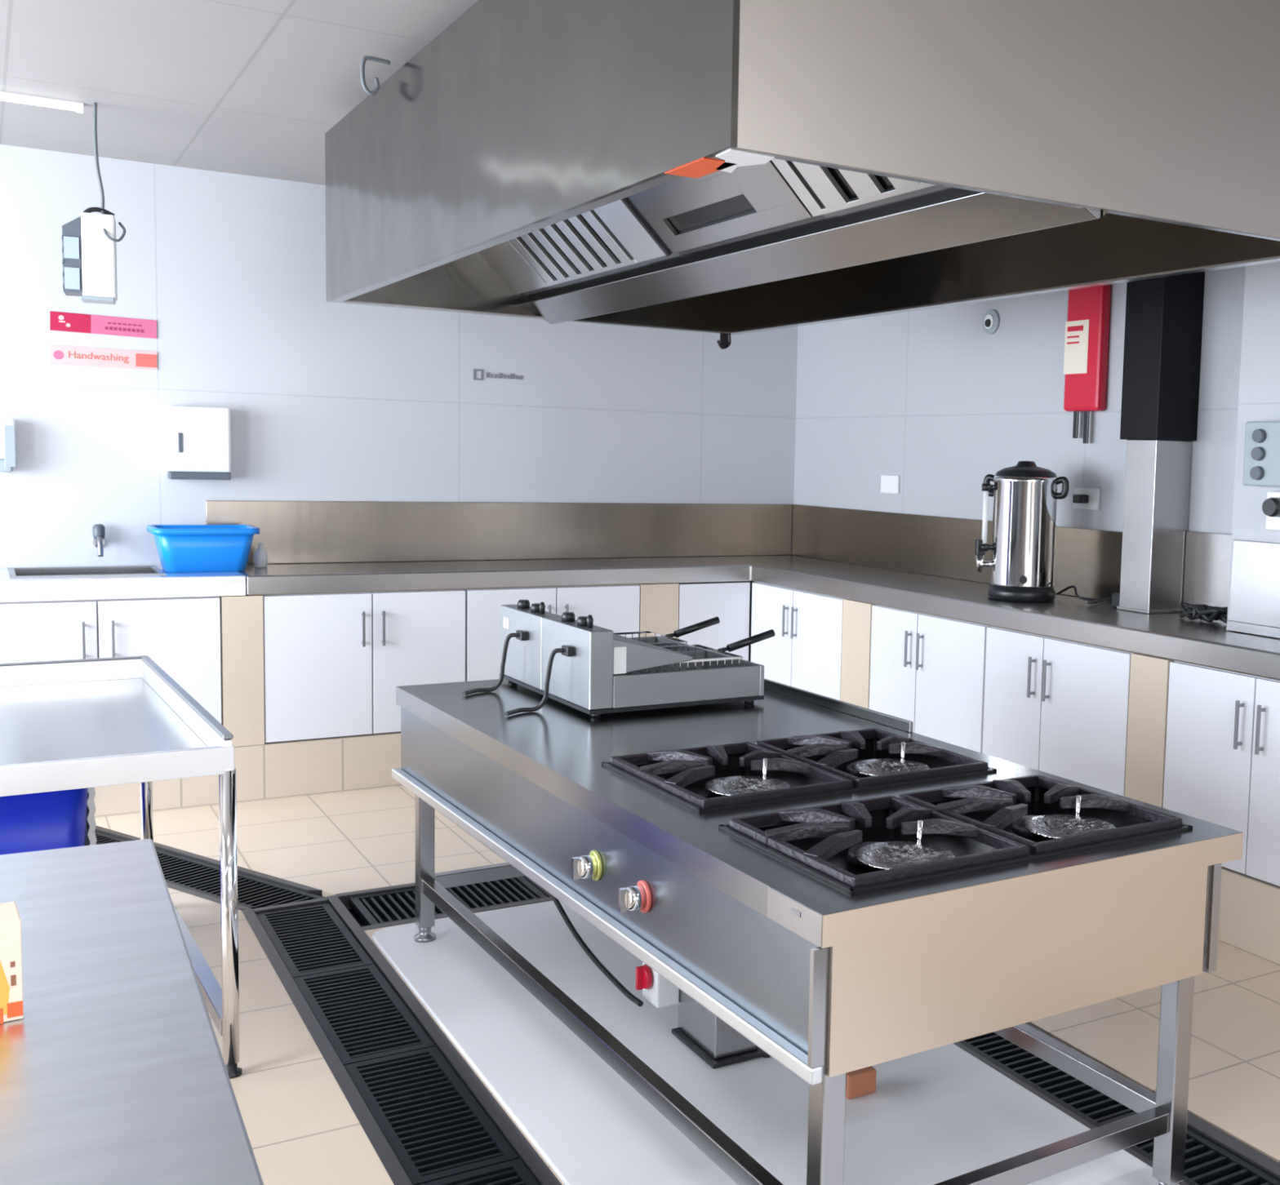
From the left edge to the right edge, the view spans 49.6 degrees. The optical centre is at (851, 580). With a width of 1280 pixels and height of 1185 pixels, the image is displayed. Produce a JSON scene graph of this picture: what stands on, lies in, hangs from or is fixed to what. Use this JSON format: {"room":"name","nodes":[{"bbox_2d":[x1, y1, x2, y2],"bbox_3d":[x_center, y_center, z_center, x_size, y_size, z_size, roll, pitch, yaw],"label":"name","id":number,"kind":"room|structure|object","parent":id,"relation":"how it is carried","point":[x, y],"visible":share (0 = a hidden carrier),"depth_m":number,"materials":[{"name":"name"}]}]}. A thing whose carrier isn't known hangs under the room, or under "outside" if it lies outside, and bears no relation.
{"room":"commercial kitchen","nodes":[
{"label":"commercial kitchen","id":0,"kind":"room"},
{"bbox_2d":[0,0,477,185],"bbox_3d":[-0.482,-1.351,1.862,6.264,0.100,8.879,-2,6,-33],"label":"ceiling","id":1,"kind":"structure","parent":0,"point":[247,87],"depth_m":4.11,"materials":[{"name":"white paint"}]},
{"bbox_2d":[0,91,83,113],"bbox_3d":[-3.081,-1.567,4.226,1.200,0.030,0.028,-2,6,-33],"label":"recessed light","id":2,"kind":"object","parent":1,"relation":"in","point":[77,107],"visible":1,"depth_m":4.48,"materials":[{"name":"white plastic"}]},
{"bbox_2d":[61,102,125,304],"bbox_3d":[-2.545,-1.268,4.559,0.189,0.655,0.161,-1,6,-27],"label":"box","id":3,"kind":"object","parent":1,"relation":"hanging from","point":[89,241],"visible":1,"depth_m":4.52,"materials":[{"name":"white plastic"}]},
{"bbox_2d":[61,235,79,289],"bbox_3d":[-2.616,-1.058,4.553,0.050,0.174,0.146,-1,6,-27],"label":"panel","id":4,"kind":"object","parent":3,"relation":"attached to","point":[70,250],"depth_m":4.49,"materials":[{"name":"white plastic"}]},
{"bbox_2d":[80,295,115,304],"bbox_3d":[-2.553,-0.949,4.600,0.100,0.012,0.130,-1,6,-27],"label":"tray","id":5,"kind":"object","parent":3,"relation":"on","point":[107,300],"depth_m":4.55,"materials":[{"name":"grey plastic"}]},
{"bbox_2d":[324,0,1279,349],"bbox_3d":[-0.327,-1.114,3.749,1.544,0.695,2.952,-2,6,-33],"label":"extractor hood","id":6,"kind":"object","parent":1,"relation":"hanging from","point":[726,168],"visible":1,"depth_m":2.75,"materials":[{"name":"metal"}]},
{"bbox_2d":[360,55,390,95],"bbox_3d":[-1.331,-1.408,3.793,0.080,0.107,0.012,-2,6,-33],"label":"hook","id":7,"kind":"object","parent":6,"relation":"attached to","point":[374,91],"visible":1,"depth_m":3.78,"materials":[{"name":"grey metal"}]},
{"bbox_2d":[0,144,797,662],"bbox_3d":[-2.886,-0.406,5.656,6.264,2.585,0.100,-2,6,-33],"label":"wall","id":8,"kind":"structure","parent":0,"point":[326,401],"depth_m":5.84,"materials":[{"name":"white tile"}]},
{"bbox_2d":[0,418,16,471],"bbox_3d":[-3.295,-0.522,5.262,0.095,0.205,0.096,-2,6,-33],"label":"soap dispenser","id":9,"kind":"object","parent":8,"relation":"attached to","point":[7,426],"visible":1,"depth_m":5.24,"materials":[{"name":"white plastic"}]},
{"bbox_2d":[92,524,105,556],"bbox_3d":[-3.026,-0.160,5.461,0.044,0.128,0.118,-2,6,-33],"label":"tap","id":10,"kind":"object","parent":8,"relation":"attached to","point":[99,530],"visible":1,"depth_m":5.46,"materials":[{"name":"silver metal"}]},
{"bbox_2d":[49,311,156,338],"bbox_3d":[-3.002,-1.024,5.452,0.376,0.074,0.005,0,5,-33],"label":"wall sign","id":11,"kind":"object","parent":8,"relation":"attached to","point":[59,321],"visible":1,"depth_m":5.45,"materials":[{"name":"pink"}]},
{"bbox_2d":[49,345,157,369],"bbox_3d":[-3.006,-0.895,5.463,0.378,0.074,0.005,-1,6,-33],"label":"wall sign","id":12,"kind":"object","parent":8,"relation":"attached to","point":[60,354],"visible":1,"depth_m":5.46,"materials":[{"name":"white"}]},
{"bbox_2d":[0,596,222,724],"bbox_3d":[-2.935,0.352,5.263,0.836,0.595,0.508,-2,6,-33],"label":"base cabinet","id":13,"kind":"object","parent":8,"relation":"attached to","point":[181,635],"visible":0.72,"depth_m":5.12,"materials":[{"name":"white laminate"}]},
{"bbox_2d":[0,565,245,630],"bbox_3d":[-3.559,0.088,4.880,2.472,0.212,0.542,-2,6,-33],"label":"countertop","id":14,"kind":"structure","parent":13,"relation":"on","point":[19,584],"depth_m":5.14,"materials":[{"name":"metal"}]},
{"bbox_2d":[14,567,156,630],"bbox_3d":[-2.972,0.073,5.277,0.493,0.204,0.378,-2,6,-33],"label":"basin","id":15,"kind":"object","parent":14,"relation":"in","point":[20,572],"depth_m":5.36,"materials":[{"name":"metal"}]},
{"bbox_2d":[146,524,259,573],"bbox_3d":[-2.620,-0.128,5.488,0.388,0.175,0.288,-2,6,-33],"label":"plastic tub","id":16,"kind":"object","parent":14,"relation":"on","point":[180,548],"visible":1,"depth_m":5.39,"materials":[{"name":"blue plastic"}]},
{"bbox_2d":[165,405,231,479],"bbox_3d":[-2.707,-0.569,5.631,0.235,0.300,0.104,-2,6,-33],"label":"dispenser","id":17,"kind":"object","parent":8,"relation":"attached to","point":[198,438],"visible":1,"depth_m":5.59,"materials":[{"name":"white plastic"}]},
{"bbox_2d":[262,589,465,742],"bbox_3d":[-2.113,0.328,5.790,0.801,0.595,0.508,-2,6,-33],"label":"base cabinet","id":18,"kind":"object","parent":8,"relation":"attached to","point":[335,664],"visible":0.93,"depth_m":5.56,"materials":[{"name":"white laminate"}]},
{"bbox_2d":[473,368,522,380],"bbox_3d":[-1.648,-0.953,6.332,0.234,0.050,0.003,-2,6,-33],"label":"wall label","id":19,"kind":"object","parent":8,"relation":"attached to","point":[500,375],"visible":1,"depth_m":6.32,"materials":[{"name":"grey"}]},
{"bbox_2d":[205,500,791,564],"bbox_3d":[-1.521,-0.235,6.484,2.846,0.270,0.015,-2,6,-33],"label":"backsplash","id":20,"kind":"structure","parent":8,"relation":"attached to","point":[291,531],"depth_m":6.39,"materials":[{"name":"metal"}]},
{"bbox_2d":[464,584,639,681],"bbox_3d":[-1.434,0.308,6.225,0.796,0.595,0.508,-2,6,-33],"label":"base cabinet","id":21,"kind":"object","parent":8,"relation":"attached to","point":[615,608],"visible":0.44,"depth_m":5.96,"materials":[{"name":"white laminate"}]},
{"bbox_2d":[237,555,1279,680],"bbox_3d":[-0.069,0.174,4.319,2.790,0.079,5.277,-2,6,-33],"label":"countertop","id":22,"kind":"structure","parent":21,"relation":"on","point":[1166,636],"depth_m":5.56,"materials":[{"name":"metal"}]},
{"bbox_2d":[253,543,267,567],"bbox_3d":[-2.473,-0.104,5.681,0.054,0.100,0.054,-2,6,-33],"label":"soap bottle","id":23,"kind":"object","parent":22,"relation":"on","point":[260,556],"visible":1,"depth_m":5.66,"materials":[{"name":"white plastic"}]},
{"bbox_2d":[974,461,1069,602],"bbox_3d":[0.642,-0.191,5.198,0.303,0.530,0.262,0,5,-22],"label":"boiler","id":24,"kind":"object","parent":22,"relation":"on","point":[1025,495],"visible":1,"depth_m":5.11,"materials":[{"name":"silver metal"}]},
{"bbox_2d":[1056,585,1111,604],"bbox_3d":[0.875,0.054,5.141,0.145,0.053,0.327,-2,6,-33],"label":"power cable","id":25,"kind":"object","parent":22,"relation":"on","point":[1090,601],"visible":0.93,"depth_m":5.10,"materials":[{"name":"black plastic"}]},
{"bbox_2d":[1111,592,1119,608],"bbox_3d":[1.012,0.074,5.006,0.100,0.053,0.050,-2,6,-33],"label":"plug adapter","id":26,"kind":"object","parent":22,"relation":"on","point":[1115,596],"visible":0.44,"depth_m":4.98,"materials":[{"name":"black plastic"}]},
{"bbox_2d":[1116,271,1204,613],"bbox_3d":[1.105,-0.700,4.849,0.198,1.630,0.185,-2,6,-33],"label":"column","id":27,"kind":"structure","parent":22,"relation":"on","point":[1162,337],"depth_m":4.81,"materials":[{"name":"metal"}]},
{"bbox_2d":[1178,602,1227,623],"bbox_3d":[1.251,0.011,4.571,0.330,0.268,0.141,5,6,34],"label":"power cable","id":28,"kind":"object","parent":22,"relation":"on","point":[1204,612],"visible":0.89,"depth_m":4.59,"materials":[{"name":"black plastic"}]},
{"bbox_2d":[94,785,1279,1184],"bbox_3d":[-0.553,1.250,2.093,6.064,0.055,8.679,-2,6,-33],"label":"floor","id":29,"kind":"structure","parent":0,"point":[302,1129],"depth_m":3.49,"materials":[{"name":"tile"}]},
{"bbox_2d":[0,787,97,855],"bbox_3d":[-2.360,0.756,3.636,0.574,0.556,0.556,-2,6,-33],"label":"storage bin","id":30,"kind":"object","parent":29,"relation":"on","point":[57,820],"visible":0.21,"depth_m":3.50,"materials":[{"name":"blue plastic"}]},
{"bbox_2d":[0,655,242,1079],"bbox_3d":[-2.381,0.693,3.126,1.561,0.772,1.354,-2,6,-35],"label":"tray table","id":31,"kind":"object","parent":29,"relation":"on","point":[70,724],"visible":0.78,"depth_m":3.22,"materials":[{"name":"metal"}]},
{"bbox_2d":[0,839,263,1184],"bbox_3d":[-1.216,0.910,1.167,1.250,0.750,1.950,-2,6,-31],"label":"prep table","id":32,"kind":"object","parent":29,"relation":"on","point":[113,1071],"visible":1,"depth_m":1.50,"materials":[{"name":"metal"}]},
{"bbox_2d":[0,902,23,1024],"bbox_3d":[-1.053,0.446,1.526,0.200,0.118,0.077,-2,6,-36],"label":"carton","id":33,"kind":"object","parent":32,"relation":"on","point":[11,1007],"visible":1,"depth_m":1.55,"materials":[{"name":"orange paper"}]},
{"bbox_2d":[0,960,9,1014],"bbox_3d":[-1.036,0.454,1.493,0.187,0.090,0.002,-2,6,-36],"label":"print","id":34,"kind":"object","parent":33,"relation":"on","point":[4,987],"depth_m":1.55},
{"bbox_2d":[0,1000,22,1024],"bbox_3d":[-1.032,0.497,1.500,0.200,0.022,0.002,-2,6,-36],"label":"print","id":35,"kind":"object","parent":33,"relation":"attached to","point":[14,1009],"depth_m":1.55},
{"bbox_2d":[84,826,324,910],"bbox_3d":[-2.384,0.971,4.601,1.595,0.047,0.259,5,6,31],"label":"floor drain","id":36,"kind":"object","parent":29,"relation":"in","point":[245,871],"depth_m":4.42,"materials":[{"name":"grey metal"}]},
{"bbox_2d":[93,732,401,817],"bbox_3d":[-2.826,0.778,5.139,5.528,0.222,0.050,-2,6,-33],"label":"baseboard","id":37,"kind":"structure","parent":29,"relation":"on","point":[285,769],"depth_m":5.46,"materials":[{"name":"tile"}]},
{"bbox_2d":[219,595,264,746],"bbox_3d":[-2.421,0.356,5.384,0.149,0.596,0.102,-2,6,-33],"label":"filler panel","id":38,"kind":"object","parent":37,"relation":"on","point":[242,624],"depth_m":5.34,"materials":[{"name":"beige laminate"}]},
{"bbox_2d":[638,583,679,641],"bbox_3d":[-0.920,0.312,6.345,0.190,0.596,0.102,-2,6,-33],"label":"filler panel","id":39,"kind":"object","parent":37,"relation":"on","point":[659,602],"depth_m":6.29,"materials":[{"name":"beige laminate"}]},
{"bbox_2d":[678,582,750,661],"bbox_3d":[-0.657,0.308,6.466,0.374,0.587,0.018,-2,6,-33],"label":"base cabinet","id":40,"kind":"object","parent":37,"relation":"on","point":[729,602],"visible":0.46,"depth_m":6.45,"materials":[{"name":"white laminate"}]},
{"bbox_2d":[241,895,561,1184],"bbox_3d":[-0.295,1.263,1.962,0.278,0.047,5.380,-2,6,-33],"label":"floor drain","id":41,"kind":"object","parent":29,"relation":"in","point":[537,1167],"depth_m":3.15,"materials":[{"name":"grey metal"}]},
{"bbox_2d":[253,897,328,913],"bbox_3d":[-1.732,1.025,4.194,0.215,0.046,0.027,-2,6,-35],"label":"divider","id":42,"kind":"object","parent":41,"relation":"attached to","point":[323,900],"visible":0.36,"depth_m":4.19,"materials":[{"name":"grey metal"}]},
{"bbox_2d":[335,875,552,930],"bbox_3d":[-0.997,1.019,4.489,1.277,0.047,0.372,-2,6,-33],"label":"floor drain","id":43,"kind":"object","parent":29,"relation":"in","point":[344,898],"depth_m":4.31,"materials":[{"name":"grey metal"}]},
{"bbox_2d":[347,900,437,927],"bbox_3d":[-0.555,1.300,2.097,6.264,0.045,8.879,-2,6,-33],"label":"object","id":44,"kind":"structure","parent":43,"relation":"in","point":[353,913],"depth_m":4.28,"materials":[{"name":"black metal"}]},
{"bbox_2d":[372,901,1179,1184],"bbox_3d":[0.260,1.218,2.318,1.037,0.012,4.585,-2,6,-33],"label":"platform","id":45,"kind":"object","parent":29,"relation":"on","point":[940,1114],"visible":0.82,"depth_m":3.02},
{"bbox_2d":[671,989,771,1069],"bbox_3d":[-0.304,0.892,3.230,0.156,0.445,0.231,-2,6,-33],"label":"pedestal","id":46,"kind":"object","parent":45,"relation":"on","point":[713,1041],"visible":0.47,"depth_m":3.18,"materials":[{"name":"metal"}]},
{"bbox_2d":[635,962,678,1008],"bbox_3d":[-0.479,0.972,3.300,0.092,0.110,0.090,-2,6,-33],"label":"box","id":47,"kind":"object","parent":46,"relation":"attached to","point":[660,992],"visible":0.7,"depth_m":3.27,"materials":[{"name":"white plastic"}]},
{"bbox_2d":[635,964,652,990],"bbox_3d":[-0.507,0.963,3.283,0.026,0.060,0.060,-2,6,-33],"label":"switch","id":48,"kind":"object","parent":47,"relation":"attached to","point":[643,973],"depth_m":3.27,"materials":[{"name":"red plastic"}]},
{"bbox_2d":[391,678,1243,1184],"bbox_3d":[-0.309,0.730,3.268,0.997,0.762,2.264,-2,6,-34],"label":"range","id":49,"kind":"object","parent":45,"relation":"on","point":[846,888],"visible":0.98,"depth_m":2.54,"materials":[{"name":"metal"}]},
{"bbox_2d":[462,600,774,717],"bbox_3d":[-0.667,0.194,3.896,0.822,0.263,0.674,-2,6,-34],"label":"fryer","id":50,"kind":"object","parent":49,"relation":"on","point":[583,666],"visible":1,"depth_m":3.67,"materials":[{"name":"silver metal"}]},
{"bbox_2d":[515,630,528,640],"bbox_3d":[-0.937,0.158,3.857,0.022,0.026,0.045,-2,6,-34],"label":"plug","id":51,"kind":"object","parent":50,"relation":"attached to","point":[522,635],"depth_m":3.84,"materials":[{"name":"black plastic"}]},
{"bbox_2d":[538,601,545,613],"bbox_3d":[-0.874,0.079,3.834,0.018,0.034,0.018,-2,6,-34],"label":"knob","id":52,"kind":"object","parent":50,"relation":"attached to","point":[542,606],"depth_m":3.83,"materials":[{"name":"black plastic"}]},
{"bbox_2d":[560,644,574,657],"bbox_3d":[-0.749,0.187,3.581,0.022,0.026,0.045,-2,6,-34],"label":"plug","id":53,"kind":"object","parent":50,"relation":"attached to","point":[568,651],"depth_m":3.57,"materials":[{"name":"black plastic"}]},
{"bbox_2d":[586,614,593,627],"bbox_3d":[-0.686,0.108,3.558,0.018,0.034,0.018,-2,6,-34],"label":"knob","id":54,"kind":"object","parent":50,"relation":"attached to","point":[589,620],"depth_m":3.55,"materials":[{"name":"black plastic"}]},
{"bbox_2d":[613,617,719,651],"bbox_3d":[-0.626,0.191,4.125,0.496,0.141,0.273,-2,6,-33],"label":"basket","id":55,"kind":"object","parent":50,"relation":"on","point":[661,642],"depth_m":4.20,"materials":[{"name":"silver metal"}]},
{"bbox_2d":[620,629,774,675],"bbox_3d":[-0.438,0.221,3.849,0.496,0.141,0.273,-2,6,-33],"label":"basket","id":56,"kind":"object","parent":50,"relation":"on","point":[714,660],"depth_m":3.91,"materials":[{"name":"silver metal"}]},
{"bbox_2d":[845,1066,876,1099],"bbox_3d":[0.011,1.115,3.024,0.075,0.055,0.055,-2,6,-33],"label":"block","id":57,"kind":"object","parent":45,"relation":"on","point":[860,1082],"visible":0.63,"depth_m":3.00,"materials":[{"name":"brown"}]},
{"bbox_2d":[952,1022,1279,1184],"bbox_3d":[0.803,1.230,2.673,0.251,0.047,5.392,-2,6,-33],"label":"drain grate","id":58,"kind":"object","parent":29,"relation":"in","point":[1233,1145],"depth_m":2.98,"materials":[{"name":"grey metal"}]},
{"bbox_2d":[1205,866,1279,965],"bbox_3d":[0.795,0.923,4.629,0.050,0.222,4.732,-2,6,-33],"label":"baseboard","id":59,"kind":"structure","parent":29,"relation":"on","point":[1249,917],"depth_m":3.99,"materials":[{"name":"tile"}]},
{"bbox_2d":[840,599,875,709],"bbox_3d":[0.057,0.387,5.800,0.102,0.596,0.218,-2,6,-33],"label":"filler panel","id":60,"kind":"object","parent":59,"relation":"on","point":[856,615],"depth_m":5.76,"materials":[{"name":"beige wood"}]},
{"bbox_2d":[1124,653,1173,808],"bbox_3d":[0.981,0.539,4.366,0.102,0.596,0.162,-2,6,-33],"label":"filler panel","id":61,"kind":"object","parent":59,"relation":"on","point":[1148,675],"depth_m":4.33,"materials":[{"name":"beige laminate"}]},
{"bbox_2d":[793,266,1245,601],"bbox_3d":[2.102,-0.086,3.601,0.100,2.585,8.779,-2,6,-33],"label":"wall","id":62,"kind":"structure","parent":0,"point":[931,399],"depth_m":5.92,"materials":[{"name":"white tile"}]},
{"bbox_2d":[751,582,844,700],"bbox_3d":[-0.076,0.335,6.334,0.508,0.595,0.816,-2,6,-33],"label":"base cabinet","id":63,"kind":"object","parent":62,"relation":"attached to","point":[804,652],"visible":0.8,"depth_m":6.16,"materials":[{"name":"white"}]},
{"bbox_2d":[880,475,899,493],"bbox_3d":[0.185,-0.456,6.471,0.012,0.086,0.146,-2,6,-33],"label":"wall socket","id":64,"kind":"object","parent":62,"relation":"attached to","point":[890,484],"visible":1,"depth_m":6.46,"materials":[{"name":"white plastic"}]},
{"bbox_2d":[869,604,991,753],"bbox_3d":[0.472,0.426,5.483,0.508,0.595,0.759,-2,6,-33],"label":"base cabinet","id":65,"kind":"object","parent":62,"relation":"attached to","point":[927,671],"visible":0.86,"depth_m":5.31,"materials":[{"name":"white laminate"}]},
{"bbox_2d":[791,504,1122,601],"bbox_3d":[0.404,-0.151,6.140,0.015,0.270,2.650,-2,6,-33],"label":"backsplash","id":66,"kind":"structure","parent":62,"relation":"attached to","point":[1088,560],"depth_m":6.19,"materials":[{"name":"metal"}]},
{"bbox_2d":[982,309,999,334],"bbox_3d":[0.590,-1.103,5.795,0.028,0.104,0.104,-2,6,-33],"label":"round wall fitting","id":67,"kind":"object","parent":62,"relation":"attached to","point":[991,320],"visible":1,"depth_m":5.78,"materials":[{"name":"grey plastic"}]},
{"bbox_2d":[982,626,1132,796],"bbox_3d":[0.882,0.494,4.846,0.508,0.595,0.746,-2,6,-33],"label":"base cabinet","id":68,"kind":"object","parent":62,"relation":"attached to","point":[1059,708],"visible":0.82,"depth_m":4.69,"materials":[{"name":"white"}]},
{"bbox_2d":[1072,487,1100,510],"bbox_3d":[0.905,-0.319,5.313,0.055,0.086,0.146,-2,6,-33],"label":"wall socket","id":69,"kind":"object","parent":62,"relation":"attached to","point":[1083,498],"visible":1,"depth_m":5.30,"materials":[{"name":"white plastic"}]},
{"bbox_2d":[1063,284,1111,443],"bbox_3d":[0.913,-0.848,5.279,0.052,0.630,0.203,-2,6,-33],"label":"blanket","id":70,"kind":"object","parent":62,"relation":"attached to","point":[1087,323],"visible":0.9,"depth_m":5.24,"materials":[{"name":"red plastic"}]},
{"bbox_2d":[1066,324,1083,344],"bbox_3d":[0.872,-0.956,5.290,0.001,0.068,0.090,-2,6,-33],"label":"print","id":71,"kind":"object","parent":70,"relation":"attached to","point":[1074,332],"depth_m":5.29,"materials":[{"name":"red"}]},
{"bbox_2d":[1182,531,1231,607],"bbox_3d":[1.321,-0.011,4.715,0.015,0.294,0.431,-2,6,-33],"label":"backsplash","id":72,"kind":"structure","parent":62,"relation":"attached to","point":[1207,554],"depth_m":4.80,"materials":[{"name":"metal"}]},
{"bbox_2d":[1162,661,1279,886],"bbox_3d":[1.375,0.575,4.081,0.508,0.595,0.736,-2,6,-33],"label":"base cabinet","id":73,"kind":"object","parent":62,"relation":"attached to","point":[1222,757],"visible":0.94,"depth_m":4.05,"materials":[{"name":"white laminate"}]},
{"bbox_2d":[1226,262,1279,620],"bbox_3d":[1.735,-0.592,3.813,0.263,1.634,1.420,-2,6,-33],"label":"wall pier","id":74,"kind":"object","parent":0,"point":[1259,399],"visible":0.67,"depth_m":4.28,"materials":[{"name":"white paint"}]},
{"bbox_2d":[1226,539,1279,639],"bbox_3d":[1.601,0.080,3.786,0.024,0.296,1.400,-2,6,-33],"label":"kitchen appliance","id":75,"kind":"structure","parent":74,"relation":"attached to","point":[1255,589],"depth_m":4.29,"materials":[{"name":"metal"}]},
{"bbox_2d":[1242,421,1279,487],"bbox_3d":[1.298,-0.389,4.192,0.072,0.200,0.190,-2,6,-33],"label":"control panel","id":76,"kind":"object","parent":74,"relation":"attached to","point":[1261,464],"visible":1,"depth_m":4.19,"materials":[{"name":"grey plastic"}]},
{"bbox_2d":[1262,491,1279,530],"bbox_3d":[1.316,-0.211,4.169,0.075,0.120,0.120,-2,6,-33],"label":"switch","id":77,"kind":"object","parent":74,"relation":"attached to","point":[1270,506],"visible":1,"depth_m":4.17,"materials":[{"name":"white plastic"}]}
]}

